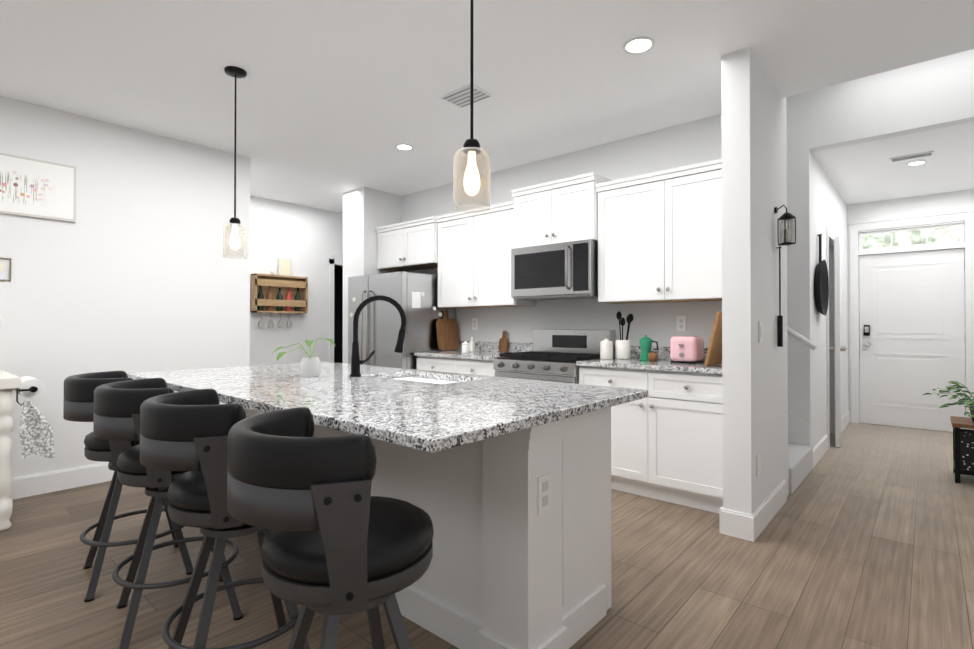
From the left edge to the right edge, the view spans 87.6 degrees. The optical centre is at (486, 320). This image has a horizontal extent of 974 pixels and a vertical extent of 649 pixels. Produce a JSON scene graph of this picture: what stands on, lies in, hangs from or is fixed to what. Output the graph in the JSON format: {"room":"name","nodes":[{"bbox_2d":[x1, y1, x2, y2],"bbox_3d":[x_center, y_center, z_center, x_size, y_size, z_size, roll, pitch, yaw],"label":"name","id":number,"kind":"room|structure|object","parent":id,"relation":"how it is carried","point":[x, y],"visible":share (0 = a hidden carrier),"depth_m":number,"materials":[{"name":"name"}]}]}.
{"room":"kitchen","nodes":[
{"label":"kitchen","id":0,"kind":"room"},
{"bbox_2d":[0,96,401,477],"bbox_3d":[-3.927,-0.149,3.855,1.520,2.740,7.200,0,-1,41],"label":"wall","id":1,"kind":"structure","parent":0,"point":[131,269],"depth_m":3.96,"materials":[{"name":"white paint"}]},
{"bbox_2d":[0,258,10,280],"bbox_3d":[-3.299,-0.365,3.410,0.012,0.185,0.150,0,-1,41],"label":"frame","id":2,"kind":"object","parent":1,"relation":"attached to","point":[1,266],"visible":1,"depth_m":3.44,"materials":[{"name":"gold metal"}]},
{"bbox_2d":[0,153,75,221],"bbox_3d":[-3.385,-0.931,3.307,0.024,0.405,1.115,0,-1,41],"label":"floral picture","id":3,"kind":"object","parent":1,"relation":"attached to","point":[31,187],"visible":0.9,"depth_m":3.56,"materials":[{"name":"white paper"}]},
{"bbox_2d":[9,462,113,499],"bbox_3d":[-3.878,1.141,2.732,0.014,0.142,5.184,0,-1,41],"label":"baseboard","id":4,"kind":"structure","parent":1,"relation":"attached to","point":[31,485],"depth_m":3.65,"materials":[{"name":"white wood"}]},
{"bbox_2d":[250,196,342,365],"bbox_3d":[-2.360,-0.127,6.726,0.120,2.740,2.850,0,-1,41],"label":"wall","id":5,"kind":"structure","parent":0,"point":[307,241],"depth_m":6.55,"materials":[{"name":"white paint"}]},
{"bbox_2d":[250,258,307,327],"bbox_3d":[-2.568,-0.350,6.298,0.132,0.882,0.670,0,-1,41],"label":"shelf","id":6,"kind":"object","parent":5,"relation":"attached to","point":[284,291],"visible":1,"depth_m":6.29,"materials":[{"name":"brown wood"}]},
{"bbox_2d":[329,259,342,361],"bbox_3d":[-1.827,0.202,7.234,0.015,2.090,0.940,0,-1,41],"label":"door frame","id":7,"kind":"structure","parent":5,"relation":"attached to","point":[332,262],"depth_m":6.90,"materials":[{"name":"white wood"}]},
{"bbox_2d":[0,422,973,648],"bbox_3d":[-1.005,1.270,3.822,8.420,0.100,11.000,0,-1,41],"label":"floor","id":8,"kind":"structure","parent":0,"point":[864,539],"depth_m":2.43,"materials":[{"name":"brown wood"}]},
{"bbox_2d":[0,370,19,531],"bbox_3d":[-3.345,0.770,2.779,0.700,0.885,1.090,0,-1,41],"label":"cart","id":9,"kind":"object","parent":8,"relation":"on","point":[9,382],"visible":0.98,"depth_m":2.94,"materials":[{"name":"white wood"}]},
{"bbox_2d":[14,376,45,398],"bbox_3d":[-2.877,0.415,3.184,0.370,0.120,0.128,0,-1,41],"label":"paper towel holder","id":10,"kind":"object","parent":9,"relation":"attached to","point":[31,388],"visible":0.92,"depth_m":3.09,"materials":[{"name":"white paper"}]},
{"bbox_2d":[16,389,54,459],"bbox_3d":[-2.703,0.617,3.047,0.038,0.443,0.179,0,-1,41],"label":"hanging towel","id":11,"kind":"object","parent":9,"relation":"hanging from","point":[36,432],"visible":0.96,"depth_m":3.05,"materials":[{"name":"grey fabric"}]},
{"bbox_2d":[63,371,193,601],"bbox_3d":[-1.716,0.733,2.451,0.508,0.958,0.544,0,-1,-39],"label":"stool","id":12,"kind":"object","parent":8,"relation":"on","point":[78,401],"visible":0.48,"depth_m":2.27,"materials":[{"name":"black leather"}]},
{"bbox_2d":[93,378,242,648],"bbox_3d":[-1.302,0.730,2.092,0.508,0.958,0.544,0,-1,-36],"label":"stool","id":13,"kind":"object","parent":8,"relation":"on","point":[117,405],"visible":0.65,"depth_m":1.91,"materials":[{"name":"black leather"}]},
{"bbox_2d":[140,388,309,648],"bbox_3d":[-0.864,0.728,1.711,0.508,0.958,0.544,0,-1,-37],"label":"stool","id":14,"kind":"object","parent":8,"relation":"on","point":[188,431],"visible":0.81,"depth_m":1.52,"materials":[{"name":"black leather"}]},
{"bbox_2d":[227,407,433,648],"bbox_3d":[-0.374,0.724,1.286,0.508,0.958,0.544,0,-1,-35],"label":"stool","id":15,"kind":"object","parent":8,"relation":"on","point":[338,540],"visible":1,"depth_m":1.09,"materials":[{"name":"black leather"}]},
{"bbox_2d":[348,271,455,369],"bbox_3d":[-0.938,0.368,5.462,0.920,1.690,0.806,0,-1,41],"label":"fridge","id":16,"kind":"object","parent":8,"relation":"on","point":[414,295],"visible":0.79,"depth_m":5.13,"materials":[{"name":"silver metal"}]},
{"bbox_2d":[244,377,615,648],"bbox_3d":[-0.540,0.783,2.646,2.390,0.857,0.687,0,-1,41],"label":"kitchen island","id":17,"kind":"object","parent":8,"relation":"on","point":[504,483],"depth_m":1.87,"materials":[{"name":"white wood"}]},
{"bbox_2d":[127,361,647,456],"bbox_3d":[-0.678,0.322,2.483,2.520,0.063,1.224,0,-1,41],"label":"island countertop","id":18,"kind":"structure","parent":17,"relation":"on","point":[468,409],"depth_m":1.89,"materials":[{"name":"grey stone"}]},
{"bbox_2d":[270,338,335,376],"bbox_3d":[-0.999,0.191,2.693,0.258,0.200,0.301,0,-1,41],"label":"potted plant","id":19,"kind":"object","parent":18,"relation":"on","point":[310,365],"visible":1,"depth_m":2.63,"materials":[{"name":"white ceramic"}]},
{"bbox_2d":[350,295,405,376],"bbox_3d":[-0.570,0.078,2.661,0.298,0.425,0.059,0,0,1],"label":"faucet","id":20,"kind":"object","parent":18,"relation":"on","point":[356,362],"visible":1,"depth_m":2.65,"materials":[{"name":"black metal"}]},
{"bbox_2d":[414,341,532,375],"bbox_3d":[-0.118,0.719,4.874,1.025,1.020,0.650,0,-1,41],"label":"base cabinet","id":21,"kind":"object","parent":8,"relation":"on","point":[479,361],"visible":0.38,"depth_m":4.77,"materials":[{"name":"white wood"}]},
{"bbox_2d":[436,310,459,350],"bbox_3d":[-0.410,0.097,5.295,0.071,0.419,0.300,0,-1,41],"label":"cutting board","id":22,"kind":"object","parent":21,"relation":"on","point":[447,333],"visible":1,"depth_m":5.28,"materials":[{"name":"brown wood"}]},
{"bbox_2d":[462,341,468,352],"bbox_3d":[-0.206,0.251,4.857,0.076,0.112,0.074,0,-1,41],"label":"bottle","id":23,"kind":"object","parent":21,"relation":"on","point":[465,346],"visible":1,"depth_m":4.83,"materials":[{"name":"white ceramic"}]},
{"bbox_2d":[469,337,474,351],"bbox_3d":[-0.154,0.234,5.130,0.060,0.152,0.058,0,-1,41],"label":"soap bottle","id":24,"kind":"object","parent":21,"relation":"on","point":[471,345],"visible":0.88,"depth_m":5.11,"materials":[{"name":"white ceramic"}]},
{"bbox_2d":[498,331,508,351],"bbox_3d":[0.165,0.202,4.995,0.110,0.210,0.043,0,-1,41],"label":"cutting board","id":25,"kind":"object","parent":21,"relation":"on","point":[503,343],"visible":0.98,"depth_m":4.99,"materials":[{"name":"brown wood"}]},
{"bbox_2d":[493,329,614,383],"bbox_3d":[0.551,0.649,4.253,0.790,1.150,0.707,0,-1,41],"label":"range","id":26,"kind":"object","parent":8,"relation":"on","point":[555,355],"visible":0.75,"depth_m":4.21,"materials":[{"name":"silver metal"}]},
{"bbox_2d":[576,346,722,513],"bbox_3d":[1.282,0.709,3.659,1.083,1.020,0.650,0,-1,41],"label":"base cabinet","id":27,"kind":"object","parent":8,"relation":"on","point":[666,439],"visible":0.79,"depth_m":3.37,"materials":[{"name":"white wood"}]},
{"bbox_2d":[600,339,612,359],"bbox_3d":[0.940,0.220,3.995,0.096,0.162,0.095,0,-1,41],"label":"canister","id":28,"kind":"object","parent":27,"relation":"on","point":[606,349],"visible":1,"depth_m":3.95,"materials":[{"name":"white ceramic"}]},
{"bbox_2d":[615,311,633,358],"bbox_3d":[1.085,0.111,4.002,0.159,0.379,0.114,0,-1,41],"label":"utensil crock","id":29,"kind":"object","parent":27,"relation":"on","point":[622,348],"visible":1,"depth_m":3.97,"materials":[{"name":"white ceramic"}]},
{"bbox_2d":[639,335,657,360],"bbox_3d":[1.228,0.204,3.851,0.148,0.192,0.104,0,-1,41],"label":"moka pot","id":30,"kind":"object","parent":27,"relation":"on","point":[646,344],"visible":0.94,"depth_m":3.83,"materials":[{"name":"green metal"}]},
{"bbox_2d":[648,353,657,361],"bbox_3d":[1.232,0.269,3.767,0.068,0.060,0.066,0,-1,41],"label":"cup","id":31,"kind":"object","parent":27,"relation":"on","point":[653,357],"visible":0.98,"depth_m":3.74,"materials":[{"name":"orange ceramic"}]},
{"bbox_2d":[670,336,703,363],"bbox_3d":[1.429,0.203,3.636,0.190,0.190,0.220,0,-1,41],"label":"toaster","id":32,"kind":"object","parent":27,"relation":"on","point":[687,349],"visible":1,"depth_m":3.57,"materials":[{"name":"pink plastic"}]},
{"bbox_2d":[704,312,721,366],"bbox_3d":[1.538,0.082,3.344,0.115,0.426,0.300,0,-1,41],"label":"board","id":33,"kind":"object","parent":27,"relation":"on","point":[714,355],"visible":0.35,"depth_m":3.27,"materials":[{"name":"brown wood"}]},
{"bbox_2d":[788,410,812,494],"bbox_3d":[1.125,-0.181,4.990,3.400,2.820,0.896,0,-1,41],"label":"stairs","id":34,"kind":"structure","parent":8,"relation":"on","point":[800,457],"depth_m":4.08,"materials":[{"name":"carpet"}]},
{"bbox_2d":[950,416,973,483],"bbox_3d":[3.792,0.996,3.849,0.400,0.450,0.400,0,-1,41],"label":"plant stand","id":35,"kind":"object","parent":8,"relation":"on","point":[963,451],"visible":1,"depth_m":3.81,"materials":[{"name":"black metal"}]},
{"bbox_2d":[923,381,973,421],"bbox_3d":[3.756,0.603,3.862,0.691,0.332,0.782,0,-1,41],"label":"potted plant","id":36,"kind":"object","parent":35,"relation":"on","point":[966,398],"visible":1,"depth_m":3.96,"materials":[{"name":"green plant"}]},
{"bbox_2d":[0,0,973,212],"bbox_3d":[-1.798,-1.634,2.017,7.220,0.200,7.200,0,-1,41],"label":"ceiling","id":37,"kind":"structure","parent":0,"point":[336,100],"depth_m":3.04,"materials":[{"name":"white paint"}]},
{"bbox_2d":[223,66,246,258],"bbox_3d":[-1.534,-0.955,3.093,0.132,1.140,0.132,0,-1,41],"label":"pendant light","id":38,"kind":"object","parent":37,"relation":"hanging from","point":[235,72],"visible":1,"depth_m":3.09,"materials":[{"name":"clear glass"}]},
{"bbox_2d":[396,144,412,149],"bbox_3d":[-0.719,-1.512,4.417,0.150,0.007,0.150,0,-1,41],"label":"recessed light","id":39,"kind":"object","parent":37,"relation":"in","point":[404,147],"visible":1,"depth_m":4.42,"materials":[{"name":"white plastic"}]},
{"bbox_2d":[439,84,493,108],"bbox_3d":[-0.140,-1.516,3.437,0.300,0.013,0.220,0,-1,41],"label":"ceiling vent","id":40,"kind":"object","parent":37,"relation":"in","point":[459,97],"visible":0.88,"depth_m":3.42,"materials":[{"name":"white metal"}]},
{"bbox_2d":[453,0,490,212],"bbox_3d":[-0.053,-0.965,1.794,0.132,1.140,0.132,0,-1,41],"label":"pendant light","id":41,"kind":"object","parent":37,"relation":"hanging from","point":[471,149],"visible":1,"depth_m":1.78,"materials":[{"name":"clear glass"}]},
{"bbox_2d":[623,36,654,53],"bbox_3d":[0.840,-1.524,2.811,0.170,0.007,0.170,0,-1,41],"label":"recessed light","id":42,"kind":"object","parent":37,"relation":"in","point":[639,45],"visible":1,"depth_m":2.81,"materials":[{"name":"white plastic"}]},
{"bbox_2d":[402,97,787,496],"bbox_3d":[0.383,-0.521,4.961,4.440,3.500,0.120,0,-1,41],"label":"wall","id":43,"kind":"structure","parent":0,"point":[689,143],"depth_m":4.25,"materials":[{"name":"white paint"}]},
{"bbox_2d":[375,219,438,270],"bbox_3d":[-0.778,-0.818,5.643,0.956,0.445,0.370,0,-1,41],"label":"upper cabinet","id":44,"kind":"object","parent":43,"relation":"attached to","point":[404,246],"depth_m":5.47,"materials":[{"name":"white wood"}]},
{"bbox_2d":[435,203,535,308],"bbox_3d":[-0.022,-0.593,5.010,1.006,0.905,0.330,0,-1,41],"label":"upper cabinet","id":45,"kind":"object","parent":43,"relation":"attached to","point":[474,265],"depth_m":4.86,"materials":[{"name":"white wood"}]},
{"bbox_2d":[511,175,610,248],"bbox_3d":[0.659,-0.890,4.401,0.816,0.500,0.360,0,-1,41],"label":"upper cabinet","id":46,"kind":"object","parent":43,"relation":"attached to","point":[567,210],"depth_m":4.23,"materials":[{"name":"white wood"}]},
{"bbox_2d":[511,239,597,299],"bbox_3d":[0.628,-0.416,4.351,0.780,0.440,0.472,0,-1,41],"label":"microwave","id":47,"kind":"object","parent":46,"relation":"attached to","point":[563,270],"visible":0.98,"depth_m":4.17,"materials":[{"name":"silver metal"}]},
{"bbox_2d":[456,298,721,347],"bbox_3d":[0.777,-0.234,4.536,2.990,0.880,0.001,0,-1,41],"label":"backsplash","id":48,"kind":"structure","parent":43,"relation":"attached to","point":[657,322],"depth_m":4.42,"materials":[{"name":"white"}]},
{"bbox_2d":[472,318,477,329],"bbox_3d":[-0.128,0.032,5.314,0.074,0.120,0.008,0,-1,41],"label":"outlet","id":49,"kind":"object","parent":48,"relation":"attached to","point":[474,323],"visible":1,"depth_m":5.31,"materials":[{"name":"white plastic"}]},
{"bbox_2d":[677,316,685,331],"bbox_3d":[1.495,0.021,3.904,0.074,0.120,0.008,0,-1,41],"label":"outlet","id":50,"kind":"object","parent":48,"relation":"attached to","point":[681,323],"visible":1,"depth_m":3.90,"materials":[{"name":"white plastic"}]},
{"bbox_2d":[598,159,721,303],"bbox_3d":[1.387,-0.602,3.786,1.078,0.905,0.330,0,-1,41],"label":"upper cabinet","id":51,"kind":"object","parent":43,"relation":"attached to","point":[657,236],"depth_m":3.67,"materials":[{"name":"white wood"}]},
{"bbox_2d":[721,47,847,514],"bbox_3d":[2.884,-0.144,4.567,0.150,2.740,4.510,0,-1,41],"label":"wall","id":52,"kind":"structure","parent":0,"point":[752,199],"depth_m":2.92,"materials":[{"name":"white paint"}]},
{"bbox_2d":[756,453,760,475],"bbox_3d":[1.558,0.823,2.910,0.008,0.120,0.075,0,-1,41],"label":"outlet","id":53,"kind":"object","parent":52,"relation":"attached to","point":[758,464],"visible":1,"depth_m":2.90,"materials":[{"name":"white plastic"}]},
{"bbox_2d":[758,322,762,341],"bbox_3d":[1.597,0.064,2.961,0.009,0.120,0.075,0,-1,41],"label":"light switch","id":54,"kind":"object","parent":52,"relation":"attached to","point":[760,331],"visible":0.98,"depth_m":2.95,"materials":[{"name":"white plastic"}]},
{"bbox_2d":[741,479,786,541],"bbox_3d":[1.734,1.144,3.123,0.034,0.142,0.864,0,-1,41],"label":"baseboard","id":55,"kind":"structure","parent":52,"relation":"attached to","point":[741,525],"depth_m":2.95,"materials":[{"name":"white wood"}]},
{"bbox_2d":[774,205,795,346],"bbox_3d":[1.900,-0.289,3.231,0.116,0.909,0.103,0,-1,41],"label":"lantern sconce","id":56,"kind":"object","parent":52,"relation":"attached to","point":[786,235],"visible":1,"depth_m":3.25,"materials":[{"name":"black metal"}]},
{"bbox_2d":[813,434,828,467],"bbox_3d":[2.986,1.155,4.549,0.014,0.142,0.890,0,-1,41],"label":"baseboard","id":57,"kind":"structure","parent":52,"relation":"attached to","point":[820,449],"depth_m":4.52,"materials":[{"name":"white wood"}]},
{"bbox_2d":[814,234,828,315],"bbox_3d":[2.971,-0.411,4.514,0.052,0.734,0.500,0,-1,41],"label":"pan","id":58,"kind":"object","parent":52,"relation":"hanging from","point":[821,288],"visible":1,"depth_m":4.52,"materials":[{"name":"black metal"}]},
{"bbox_2d":[826,227,841,447],"bbox_3d":[3.548,0.167,5.293,0.136,2.130,0.960,0,-1,41],"label":"door frame","id":59,"kind":"structure","parent":52,"relation":"attached to","point":[830,234],"depth_m":5.59,"materials":[{"name":"white wood"}]},
{"bbox_2d":[829,236,847,446],"bbox_3d":[3.629,0.202,5.225,0.194,2.042,0.778,0,-1,41],"label":"hall door","id":60,"kind":"structure","parent":52,"relation":"in","point":[836,348],"depth_m":4.92,"materials":[{"name":"painted wood"},{"name":"nickel"}]},
{"bbox_2d":[842,411,849,430],"bbox_3d":[4.168,1.165,5.906,0.020,0.142,0.790,0,-1,41],"label":"baseboard","id":61,"kind":"structure","parent":52,"relation":"attached to","point":[846,418],"depth_m":5.91,"materials":[{"name":"white wood"}]},
{"bbox_2d":[786,49,973,446],"bbox_3d":[1.237,-0.516,5.571,7.070,3.500,0.120,0,-1,41],"label":"wall","id":62,"kind":"structure","parent":0,"point":[936,93],"depth_m":4.12,"materials":[{"name":"white paint"}]},
{"bbox_2d":[787,326,816,349],"bbox_3d":[1.498,-0.934,5.203,3.196,2.363,0.093,0,-1,41],"label":"stair handrail","id":63,"kind":"object","parent":62,"relation":"attached to","point":[804,340],"visible":0.19,"depth_m":4.19,"materials":[{"name":"white wood"}]},
{"bbox_2d":[812,122,973,204],"bbox_3d":[4.137,-1.532,4.808,1.679,0.200,2.518,0,-1,41],"label":"ceiling","id":64,"kind":"structure","parent":0,"point":[865,172],"depth_m":4.71,"materials":[{"name":"white paint"}]},
{"bbox_2d":[889,151,933,161],"bbox_3d":[3.696,-1.429,4.422,0.300,0.013,0.120,0,-1,41],"label":"ceiling vent","id":65,"kind":"object","parent":64,"relation":"in","point":[912,156],"visible":1,"depth_m":4.40,"materials":[{"name":"white metal"}]},
{"bbox_2d":[906,160,926,165],"bbox_3d":[3.896,-1.430,4.606,0.140,0.007,0.140,0,-1,41],"label":"recessed light","id":66,"kind":"object","parent":64,"relation":"in","point":[914,163],"visible":0.98,"depth_m":4.61,"materials":[{"name":"white plastic"}]},
{"bbox_2d":[847,189,973,421],"bbox_3d":[5.003,-0.094,5.793,1.680,2.660,0.120,0,-1,41],"label":"wall","id":67,"kind":"structure","parent":0,"point":[935,203],"depth_m":5.90,"materials":[{"name":"white paint"}]},
{"bbox_2d":[848,209,973,429],"bbox_3d":[4.881,0.016,5.865,1.130,2.440,0.130,0,-1,41],"label":"door frame","id":68,"kind":"structure","parent":67,"relation":"attached to","point":[966,217],"depth_m":5.84,"materials":[{"name":"white wood"}]},
{"bbox_2d":[859,223,963,250],"bbox_3d":[4.889,-0.961,5.882,0.934,0.219,0.035,0,-1,41],"label":"transom","id":69,"kind":"object","parent":67,"relation":"attached to","point":[926,236],"visible":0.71,"depth_m":5.87,"materials":[{"name":"white"}]},
{"bbox_2d":[859,248,965,431],"bbox_3d":[4.862,0.218,5.839,0.936,2.024,0.142,0,-1,41],"label":"front door","id":70,"kind":"structure","parent":67,"relation":"in","point":[912,324],"depth_m":5.84,"materials":[{"name":"white wood"}]}
]}

